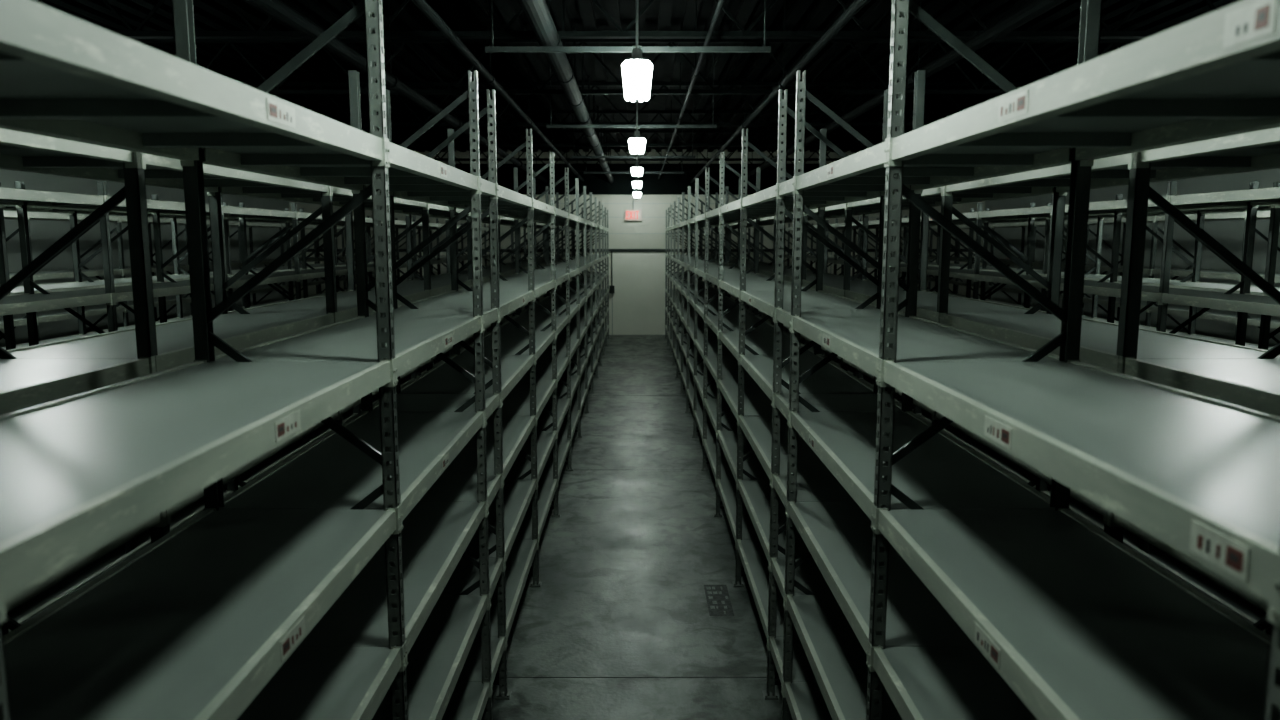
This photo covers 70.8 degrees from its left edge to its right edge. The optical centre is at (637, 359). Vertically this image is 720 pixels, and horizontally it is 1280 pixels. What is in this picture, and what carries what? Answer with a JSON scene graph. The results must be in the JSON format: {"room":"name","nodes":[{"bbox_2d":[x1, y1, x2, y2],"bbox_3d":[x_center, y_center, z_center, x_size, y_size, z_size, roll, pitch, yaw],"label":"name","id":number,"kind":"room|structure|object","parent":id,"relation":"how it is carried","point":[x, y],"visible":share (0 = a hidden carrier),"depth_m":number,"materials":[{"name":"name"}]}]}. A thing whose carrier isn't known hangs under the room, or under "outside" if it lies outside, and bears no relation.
{"room":"warehouse aisle","nodes":[
{"label":"warehouse aisle","id":0,"kind":"room"},
{"bbox_2d":[0,169,288,346],"bbox_3d":[-8.275,-1.007,8.189,0.150,4.650,26.500,0,8,0],"label":"wall","id":1,"kind":"structure","parent":0,"point":[44,233],"depth_m":13.55,"materials":[{"name":"white paint"}]},
{"bbox_2d":[244,0,547,182],"bbox_3d":[-2.100,-2.712,7.810,0.121,0.750,26.000,0,8,0],"label":"ceiling pipe","id":2,"kind":"object","parent":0,"point":[277,8],"depth_m":6.65,"materials":[{"name":"grey metal"}]},
{"bbox_2d":[412,0,583,181],"bbox_3d":[-1.250,-2.733,7.807,0.072,0.706,26.000,0,8,0],"label":"ceiling pipe","id":3,"kind":"object","parent":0,"point":[423,5],"depth_m":7.33,"materials":[{"name":"grey metal"}]},
{"bbox_2d":[481,335,792,719],"bbox_3d":[0.000,1.223,8.486,16.400,0.151,26.500,0,8,0],"label":"floor","id":4,"kind":"structure","parent":0,"point":[632,550],"depth_m":5.92,"materials":[{"name":"concrete"}]},
{"bbox_2d":[0,211,383,340],"bbox_3d":[-5.880,-0.358,9.940,0.554,2.600,21.080,0,8,0],"label":"storage rack","id":5,"kind":"object","parent":4,"relation":"on","point":[98,309],"visible":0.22,"depth_m":9.94,"materials":[{"name":"metal"}]},
{"bbox_2d":[0,182,446,349],"bbox_3d":[-4.060,-0.265,9.246,0.554,2.600,19.580,0,8,0],"label":"storage rack","id":6,"kind":"object","parent":4,"relation":"on","point":[9,336],"visible":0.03,"depth_m":7.25,"materials":[{"name":"metal"}]},
{"bbox_2d":[0,182,494,620],"bbox_3d":[-3.400,-0.358,9.940,0.554,2.600,21.080,0,8,0],"label":"storage rack","id":7,"kind":"object","parent":4,"relation":"on","point":[30,302],"visible":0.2,"depth_m":5.82,"materials":[{"name":"metal"}]},
{"bbox_2d":[0,128,579,635],"bbox_3d":[-1.580,-0.383,10.128,0.554,2.600,21.420,0,8,0],"label":"storage rack","id":8,"kind":"object","parent":4,"relation":"on","point":[30,376],"visible":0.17,"depth_m":2.91,"materials":[{"name":"metal"}]},
{"bbox_2d":[0,0,609,719],"bbox_3d":[-0.910,-0.444,9.303,0.554,2.940,22.920,0,8,0],"label":"storage rack","id":9,"kind":"object","parent":4,"relation":"on","point":[379,570],"visible":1,"depth_m":2.29,"materials":[{"name":"metal"}]},
{"bbox_2d":[495,357,778,677],"bbox_3d":[0.000,1.082,8.972,16.400,0.001,17.106,0,8,0],"label":"joint","id":10,"kind":"object","parent":4,"relation":"on","point":[601,357],"visible":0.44,"depth_m":4.69,"materials":[{"name":"grey concrete"}]},
{"bbox_2d":[664,0,1279,719],"bbox_3d":[0.910,-0.444,9.303,0.554,2.940,22.920,0,8,0],"label":"storage rack","id":11,"kind":"object","parent":4,"relation":"on","point":[894,570],"visible":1,"depth_m":2.29,"materials":[{"name":"metal"}]},
{"bbox_2d":[694,127,1279,635],"bbox_3d":[1.580,-0.383,10.128,0.554,2.600,21.420,0,8,0],"label":"storage rack","id":12,"kind":"object","parent":4,"relation":"on","point":[1244,376],"visible":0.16,"depth_m":2.82,"materials":[{"name":"metal"}]},
{"bbox_2d":[783,182,1279,620],"bbox_3d":[3.400,-0.358,9.940,0.554,2.600,21.080,0,8,0],"label":"storage rack","id":13,"kind":"object","parent":4,"relation":"on","point":[1243,302],"visible":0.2,"depth_m":5.79,"materials":[{"name":"metal"}]},
{"bbox_2d":[828,182,1279,349],"bbox_3d":[4.060,-0.265,9.246,0.554,2.600,19.580,0,8,0],"label":"storage rack","id":14,"kind":"object","parent":4,"relation":"on","point":[1264,336],"visible":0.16,"depth_m":6.99,"materials":[{"name":"metal"}]},
{"bbox_2d":[890,211,1279,342],"bbox_3d":[5.880,-0.358,9.940,0.554,2.600,21.080,0,8,0],"label":"storage rack","id":15,"kind":"object","parent":4,"relation":"on","point":[1174,309],"visible":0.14,"depth_m":9.93,"materials":[{"name":"metal"}]},
{"bbox_2d":[33,0,1240,151],"bbox_3d":[0.000,-3.212,7.894,16.400,0.200,26.500,0,8,0],"label":"ceiling","id":16,"kind":"structure","parent":0,"point":[209,15],"depth_m":9.80,"materials":[{"name":"black paint"}]},
{"bbox_2d":[519,0,613,182],"bbox_3d":[-0.600,-2.714,7.810,0.152,0.746,26.000,0,8,0],"label":"air duct","id":17,"kind":"object","parent":16,"relation":"hanging from","point":[537,12],"visible":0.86,"depth_m":7.36,"materials":[{"name":"grey metal"}]},
{"bbox_2d":[36,0,1216,170],"bbox_3d":[-0.004,-2.827,7.896,16.407,0.555,23.480,0,8,0],"label":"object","id":18,"kind":"structure","parent":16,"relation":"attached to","point":[1110,36],"depth_m":9.18,"materials":[{"name":"black paint"}]},
{"bbox_2d":[485,0,770,52],"bbox_3d":[-0.060,-2.428,5.881,1.880,0.803,0.040,0,8,0],"label":"channel","id":19,"kind":"object","parent":16,"relation":"hanging from","point":[488,49],"visible":1,"depth_m":5.91,"materials":[{"name":"grey metal"}]},
{"bbox_2d":[546,53,716,127],"bbox_3d":[-0.060,-2.963,9.895,1.880,0.803,0.040,0,8,0],"label":"channel","id":20,"kind":"object","parent":16,"relation":"hanging from","point":[551,125],"visible":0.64,"depth_m":9.93,"materials":[{"name":"grey metal"}]},
{"bbox_2d":[571,111,694,157],"bbox_3d":[-0.060,-3.453,13.562,1.880,0.803,0.040,0,8,0],"label":"channel","id":21,"kind":"object","parent":16,"relation":"hanging from","point":[574,156],"visible":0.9,"depth_m":13.59,"materials":[{"name":"grey metal"}]},
{"bbox_2d":[583,129,683,173],"bbox_3d":[-0.060,-3.876,16.734,1.880,0.803,0.040,0,8,0],"label":"channel","id":22,"kind":"object","parent":16,"relation":"hanging from","point":[682,129],"visible":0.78,"depth_m":16.77,"materials":[{"name":"grey metal"}]},
{"bbox_2d":[625,200,641,220],"bbox_3d":[-0.090,-3.521,21.172,0.400,0.480,0.096,0,8,0],"label":"exit sign","id":23,"kind":"object","parent":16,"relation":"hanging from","point":[633,214],"visible":1,"depth_m":21.14,"materials":[{"name":"red"}]},
{"bbox_2d":[633,188,640,197],"bbox_3d":[0.000,-4.173,20.020,0.185,1.100,0.182,0,8,0],"label":"pendant lamp","id":24,"kind":"object","parent":16,"relation":"hanging from","point":[637,193],"visible":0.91,"depth_m":20.04,"materials":[{"name":"white"}]},
{"bbox_2d":[628,45,645,153],"bbox_3d":[0.000,-2.776,9.614,0.189,1.119,0.186,0,8,0],"label":"pendant lamp","id":25,"kind":"object","parent":16,"relation":"hanging from","point":[636,143],"visible":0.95,"depth_m":9.63,"materials":[{"name":"white"}]},
{"bbox_2d":[631,100,642,175],"bbox_3d":[0.000,-3.274,13.280,0.185,1.100,0.182,0,8,0],"label":"pendant lamp","id":26,"kind":"object","parent":16,"relation":"hanging from","point":[636,170],"visible":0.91,"depth_m":13.30,"materials":[{"name":"white"}]},
{"bbox_2d":[632,128,641,188],"bbox_3d":[0.000,-3.697,16.452,0.185,1.100,0.182,0,8,0],"label":"pendant lamp","id":27,"kind":"object","parent":16,"relation":"hanging from","point":[636,184],"visible":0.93,"depth_m":16.47,"materials":[{"name":"white"}]},
{"bbox_2d":[622,0,652,101],"bbox_3d":[0.000,-2.227,5.651,0.198,1.159,0.194,0,8,0],"label":"pendant lamp","id":28,"kind":"object","parent":16,"relation":"hanging from","point":[636,69],"visible":1,"depth_m":5.66,"materials":[{"name":"white"}]},
{"bbox_2d":[289,149,984,334],"bbox_3d":[-0.025,-2.769,21.394,16.750,4.650,0.156,0,8,0],"label":"wall","id":29,"kind":"structure","parent":0,"point":[637,302],"depth_m":21.31,"materials":[{"name":"paint"}]},
{"bbox_2d":[609,252,613,292],"bbox_3d":[-0.600,-2.075,21.373,0.120,0.980,0.080,0,8,0],"label":"switch box","id":30,"kind":"object","parent":29,"relation":"attached to","point":[611,288],"visible":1,"depth_m":21.39,"materials":[{"name":"metal"}]},
{"bbox_2d":[447,164,826,194],"bbox_3d":[0.000,-4.196,20.939,16.400,0.700,0.380,0,8,0],"label":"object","id":31,"kind":"structure","parent":29,"relation":"attached to","point":[668,184],"depth_m":20.78,"materials":[{"name":"black paint"}]},
{"bbox_2d":[306,249,967,251],"bbox_3d":[0.000,-2.598,21.321,16.400,0.070,0.045,0,8,0],"label":"trim","id":32,"kind":"structure","parent":29,"relation":"attached to","point":[308,250],"depth_m":21.31,"materials":[{"name":"metal"}]},
{"bbox_2d":[658,0,724,178],"bbox_3d":[0.500,-2.760,7.803,0.043,0.652,26.000,0,8,0],"label":"ceiling pipe","id":33,"kind":"object","parent":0,"point":[720,4],"depth_m":7.63,"materials":[{"name":"grey metal"}]},
{"bbox_2d":[690,0,870,182],"bbox_3d":[1.250,-2.714,7.810,0.072,0.746,26.000,0,8,0],"label":"ceiling pipe","id":34,"kind":"object","parent":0,"point":[857,5],"depth_m":7.23,"materials":[{"name":"grey metal"}]},
{"bbox_2d":[748,0,1066,177],"bbox_3d":[2.400,-2.731,7.807,0.121,0.710,26.000,0,8,0],"label":"ceiling pipe","id":35,"kind":"object","parent":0,"point":[1035,8],"depth_m":6.73,"materials":[{"name":"grey metal"}]},
{"bbox_2d":[985,168,1279,346],"bbox_3d":[8.275,-1.007,8.189,0.150,4.650,26.500,0,8,0],"label":"wall","id":36,"kind":"structure","parent":0,"point":[1229,233],"depth_m":13.46,"materials":[{"name":"white paint"}]}
]}

